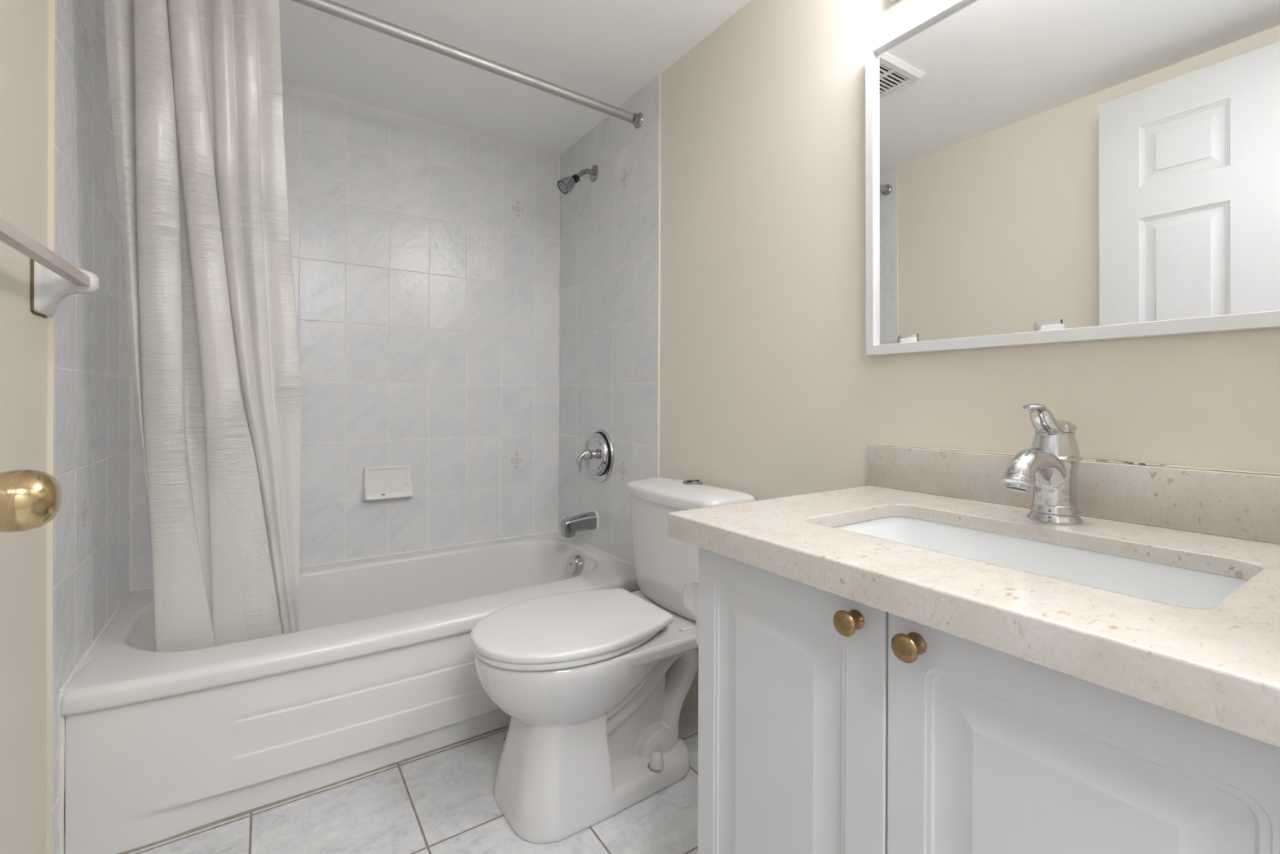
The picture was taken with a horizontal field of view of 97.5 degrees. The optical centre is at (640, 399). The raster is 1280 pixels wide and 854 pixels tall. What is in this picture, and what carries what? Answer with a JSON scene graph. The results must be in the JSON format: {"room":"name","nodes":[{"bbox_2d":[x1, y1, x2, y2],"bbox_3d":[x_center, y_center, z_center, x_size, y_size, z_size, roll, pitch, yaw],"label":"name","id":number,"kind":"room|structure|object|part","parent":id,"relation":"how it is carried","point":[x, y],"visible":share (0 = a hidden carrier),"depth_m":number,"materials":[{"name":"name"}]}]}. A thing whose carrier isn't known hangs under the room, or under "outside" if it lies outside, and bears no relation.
{"room":"bathroom","nodes":[
{"label":"bathroom","id":0,"kind":"room"},
{"bbox_2d":[0,469,62,532],"bbox_3d":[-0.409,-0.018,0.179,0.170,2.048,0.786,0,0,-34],"label":"door knob","id":1,"kind":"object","parent":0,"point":[29,499],"depth_m":0.49,"materials":[{"name":"gold metal"}]},
{"bbox_2d":[57,692,65,853],"bbox_3d":[-0.606,0.822,1.614,1.527,0.388,0.019,0,0,-33],"label":"trim","id":2,"kind":"structure","parent":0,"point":[61,719],"depth_m":1.20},
{"bbox_2d":[0,0,129,853],"bbox_3d":[-1.010,-0.071,0.758,0.109,2.172,2.670,0,0,-34],"label":"wall","id":3,"kind":"structure","parent":0,"point":[64,376],"depth_m":1.16,"materials":[{"name":"beige paint"}]},
{"bbox_2d":[0,216,100,317],"bbox_3d":[-0.987,-0.234,0.883,0.087,0.138,0.698,0,0,-34],"label":"towel bar","id":4,"kind":"object","parent":3,"relation":"attached to","point":[53,278],"visible":1,"depth_m":1.07,"materials":[{"name":"ceramic"}]},
{"bbox_2d":[117,724,509,853],"bbox_3d":[-0.608,1.015,1.617,1.520,0.008,0.008,0,0,-34],"label":"trim","id":5,"kind":"structure","parent":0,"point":[507,726],"depth_m":1.42,"materials":[{"name":"tile"}]},
{"bbox_2d":[132,82,558,589],"bbox_3d":[-1.046,-0.073,2.280,1.520,2.172,0.100,0,0,-34],"label":"wall","id":6,"kind":"structure","parent":0,"point":[424,254],"depth_m":2.31,"materials":[{"name":"tile"}]},
{"bbox_2d":[129,355,132,589],"bbox_3d":[-1.648,-0.271,1.816,0.009,1.780,0.009,0,0,-34],"label":"trim","id":7,"kind":"structure","parent":6,"relation":"attached to","point":[131,375],"depth_m":1.81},
{"bbox_2d":[60,530,635,692],"bbox_3d":[-0.816,0.623,1.930,1.529,0.014,0.749,0,0,-34],"label":"trim","id":8,"kind":"structure","parent":6,"relation":"attached to","point":[64,684],"depth_m":2.08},
{"bbox_2d":[363,464,413,502],"bbox_3d":[-0.996,0.331,2.224,0.178,0.136,0.051,0,0,-34],"label":"soap dish","id":9,"kind":"object","parent":6,"relation":"attached to","point":[388,482],"visible":1,"depth_m":2.23,"materials":[{"name":"beige ceramic"}]},
{"bbox_2d":[282,81,559,155],"bbox_3d":[-0.797,-1.157,1.909,1.522,0.006,0.792,0,0,-34],"label":"trim","id":10,"kind":"structure","parent":6,"relation":"attached to","point":[282,82],"depth_m":2.29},
{"bbox_2d":[557,155,559,530],"bbox_3d":[-0.386,-0.267,2.658,0.008,1.780,0.008,0,0,-34],"label":"trim","id":11,"kind":"structure","parent":6,"relation":"attached to","point":[559,155],"depth_m":2.65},
{"bbox_2d":[127,705,697,853],"bbox_3d":[-0.161,1.069,0.560,3.450,0.100,3.950,0,0,-34],"label":"floor","id":12,"kind":"structure","parent":0,"point":[443,801],"depth_m":1.35,"materials":[{"name":"tile"}]},
{"bbox_2d":[60,531,640,853],"bbox_3d":[-0.800,0.819,1.907,1.517,0.392,0.796,0,0,-34],"label":"bathtub","id":13,"kind":"object","parent":12,"relation":"on","point":[379,670],"visible":0.71,"depth_m":1.44,"materials":[{"name":"ceramic"}]},
{"bbox_3d":[-0.273,0.679,2.315,0.044,0.084,0.082,0,0,-34],"label":"overflow plate","id":14,"kind":"part","parent":13,"relation":"part of","materials":[{"name":"silver metal"}]},
{"bbox_2d":[470,476,755,844],"bbox_3d":[-0.091,0.628,1.532,0.732,0.780,0.432,0,0,-34],"label":"toilet","id":15,"kind":"object","parent":12,"relation":"on","point":[593,686],"visible":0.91,"depth_m":1.39,"materials":[{"name":"ceramic"}]},
{"bbox_3d":[-0.192,0.601,1.464,0.476,0.016,0.374,0,0,-34],"label":"seat","id":16,"kind":"part","parent":15,"relation":"part of","materials":[{"name":"white plastic"}]},
{"bbox_3d":[-0.188,0.579,1.467,0.498,0.025,0.386,0,0,-34],"label":"seat lid","id":17,"kind":"part","parent":15,"relation":"part of","materials":[{"name":"white plastic"}]},
{"bbox_3d":[0.132,0.457,1.680,0.199,0.316,0.412,0,0,-34],"label":"tank","id":18,"kind":"part","parent":15,"relation":"part of","materials":[{"name":"ceramic"}]},
{"bbox_3d":[0.129,0.273,1.677,0.208,0.052,0.432,0,0,-34],"label":"tank lid","id":19,"kind":"part","parent":15,"relation":"part of","materials":[{"name":"ceramic"}]},
{"bbox_2d":[697,546,1279,853],"bbox_3d":[0.527,0.628,0.768,0.585,0.786,0.767,0,0,-34],"label":"vanity cabinet","id":20,"kind":"object","parent":12,"relation":"on","point":[828,722],"visible":0.97,"depth_m":0.62,"materials":[{"name":"white wood"}]},
{"bbox_2d":[683,582,698,645],"bbox_3d":[0.165,0.363,1.030,0.206,0.112,0.073,0,0,-34],"label":"toilet paper holder","id":21,"kind":"object","parent":20,"relation":"attached to","point":[691,590],"visible":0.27,"depth_m":0.98,"materials":[{"name":"white plastic"}]},
{"bbox_3d":[0.198,0.571,0.804,0.018,0.668,0.342,0,0,-34],"label":"door","id":22,"kind":"part","parent":20,"relation":"part of","materials":[{"name":"white wood"}]},
{"bbox_3d":[0.253,0.269,0.680,0.030,0.030,0.030,0,0,-34],"label":"knob","id":23,"kind":"part","parent":20,"relation":"part of","materials":[{"name":"gold metal"}]},
{"bbox_3d":[0.295,0.271,0.617,0.030,0.030,0.030,0,0,-34],"label":"knob","id":24,"kind":"part","parent":20,"relation":"part of","materials":[{"name":"gold metal"}]},
{"bbox_2d":[667,443,1279,746],"bbox_3d":[0.517,0.167,0.785,0.589,0.136,0.815,0,0,-34],"label":"countertop","id":25,"kind":"structure","parent":20,"relation":"on","point":[1219,664],"depth_m":0.70,"materials":[{"name":"beige stone"}]},
{"bbox_2d":[834,515,1247,608],"bbox_3d":[0.500,0.291,0.784,0.329,0.146,0.528,0,0,-34],"label":"sink","id":26,"kind":"object","parent":25,"relation":"in","point":[1170,584],"visible":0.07,"depth_m":0.83,"materials":[{"name":"white ceramic"}]},
{"bbox_2d":[1000,403,1083,524],"bbox_3d":[0.623,0.100,0.876,0.187,0.189,0.074,0,0,-34],"label":"faucet","id":27,"kind":"object","parent":25,"relation":"on","point":[1051,466],"visible":1,"depth_m":0.88,"materials":[{"name":"silver metal"}]},
{"bbox_3d":[0.627,0.032,0.878,0.087,0.053,0.044,0,0,-34],"label":"lever","id":28,"kind":"part","parent":27,"relation":"part of","materials":[{"name":"silver metal"}]},
{"bbox_3d":[0.389,0.572,0.517,0.018,0.668,0.343,0,0,-34],"label":"door","id":29,"kind":"part","parent":20,"relation":"part of","materials":[{"name":"white wood"}]},
{"bbox_2d":[279,0,751,155],"bbox_3d":[-0.152,-1.203,0.558,3.450,0.100,3.950,0,0,-34],"label":"ceiling","id":30,"kind":"structure","parent":0,"point":[606,51],"depth_m":1.87,"materials":[{"name":"paint"}]},
{"bbox_2d":[558,0,1279,715],"bbox_3d":[0.344,-0.066,1.662,0.106,2.172,2.670,0,0,-34],"label":"wall","id":31,"kind":"structure","parent":0,"point":[713,282],"depth_m":1.53,"materials":[{"name":"beige paint"}]},
{"bbox_2d":[291,0,643,128],"bbox_3d":[-0.621,-1.046,1.647,1.521,0.059,0.055,0,0,-36],"label":"shower curtain rod","id":32,"kind":"object","parent":31,"relation":"attached to","point":[331,7],"visible":1,"depth_m":1.69,"materials":[{"name":"metal"}]},
{"bbox_2d":[102,0,302,652],"bbox_3d":[-1.088,-0.178,1.403,0.418,1.786,0.182,0,0,-34],"label":"shower curtain","id":33,"kind":"object","parent":32,"relation":"hanging from","point":[195,86],"visible":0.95,"depth_m":1.41,"materials":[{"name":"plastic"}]},
{"bbox_2d":[557,164,598,194],"bbox_3d":[-0.263,-0.919,2.329,0.167,0.147,0.068,0,0,-34],"label":"shower","id":34,"kind":"object","parent":31,"relation":"attached to","point":[566,184],"visible":1,"depth_m":2.31,"materials":[{"name":"silver metal"}]},
{"bbox_3d":[-0.233,-0.942,2.349,0.093,0.059,0.022,0,0,-34],"label":"arm","id":35,"kind":"part","parent":34,"relation":"part of","materials":[{"name":"silver metal"}]},
{"bbox_2d":[560,510,598,537],"bbox_3d":[-0.254,0.514,2.327,0.146,0.096,0.070,0,0,-34],"label":"tub spout","id":36,"kind":"object","parent":31,"relation":"attached to","point":[589,520],"visible":1,"depth_m":2.30,"materials":[{"name":"silver metal"}]},
{"bbox_2d":[576,428,613,482],"bbox_3d":[-0.211,0.230,2.297,0.110,0.220,0.220,0,0,-34],"label":"shower valve","id":37,"kind":"object","parent":31,"relation":"attached to","point":[597,453],"visible":1,"depth_m":2.27,"materials":[{"name":"silver metal"}]},
{"bbox_3d":[-0.237,0.248,2.279,0.048,0.098,0.046,0,0,-34],"label":"lever","id":38,"kind":"part","parent":37,"relation":"part of","materials":[{"name":"silver metal"}]},
{"bbox_3d":[-0.214,0.224,2.295,0.058,0.047,0.047,0,0,-34],"label":"handle","id":39,"kind":"part","parent":37,"relation":"part of","materials":[{"name":"silver metal"}]},
{"bbox_2d":[865,0,1279,355],"bbox_3d":[0.731,-0.450,0.966,0.032,0.700,0.755,0,0,-34],"label":"mirror","id":40,"kind":"object","parent":31,"relation":"attached to","point":[1037,171],"visible":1,"depth_m":0.96,"materials":[{"name":"white mirror"}]},
{"bbox_2d":[868,444,1279,544],"bbox_3d":[0.753,0.149,0.943,0.020,0.092,0.814,0,0,-34],"label":"backsplash","id":41,"kind":"structure","parent":31,"relation":"attached to","point":[1239,505],"depth_m":0.89,"materials":[{"name":"beige stone"}]}
]}

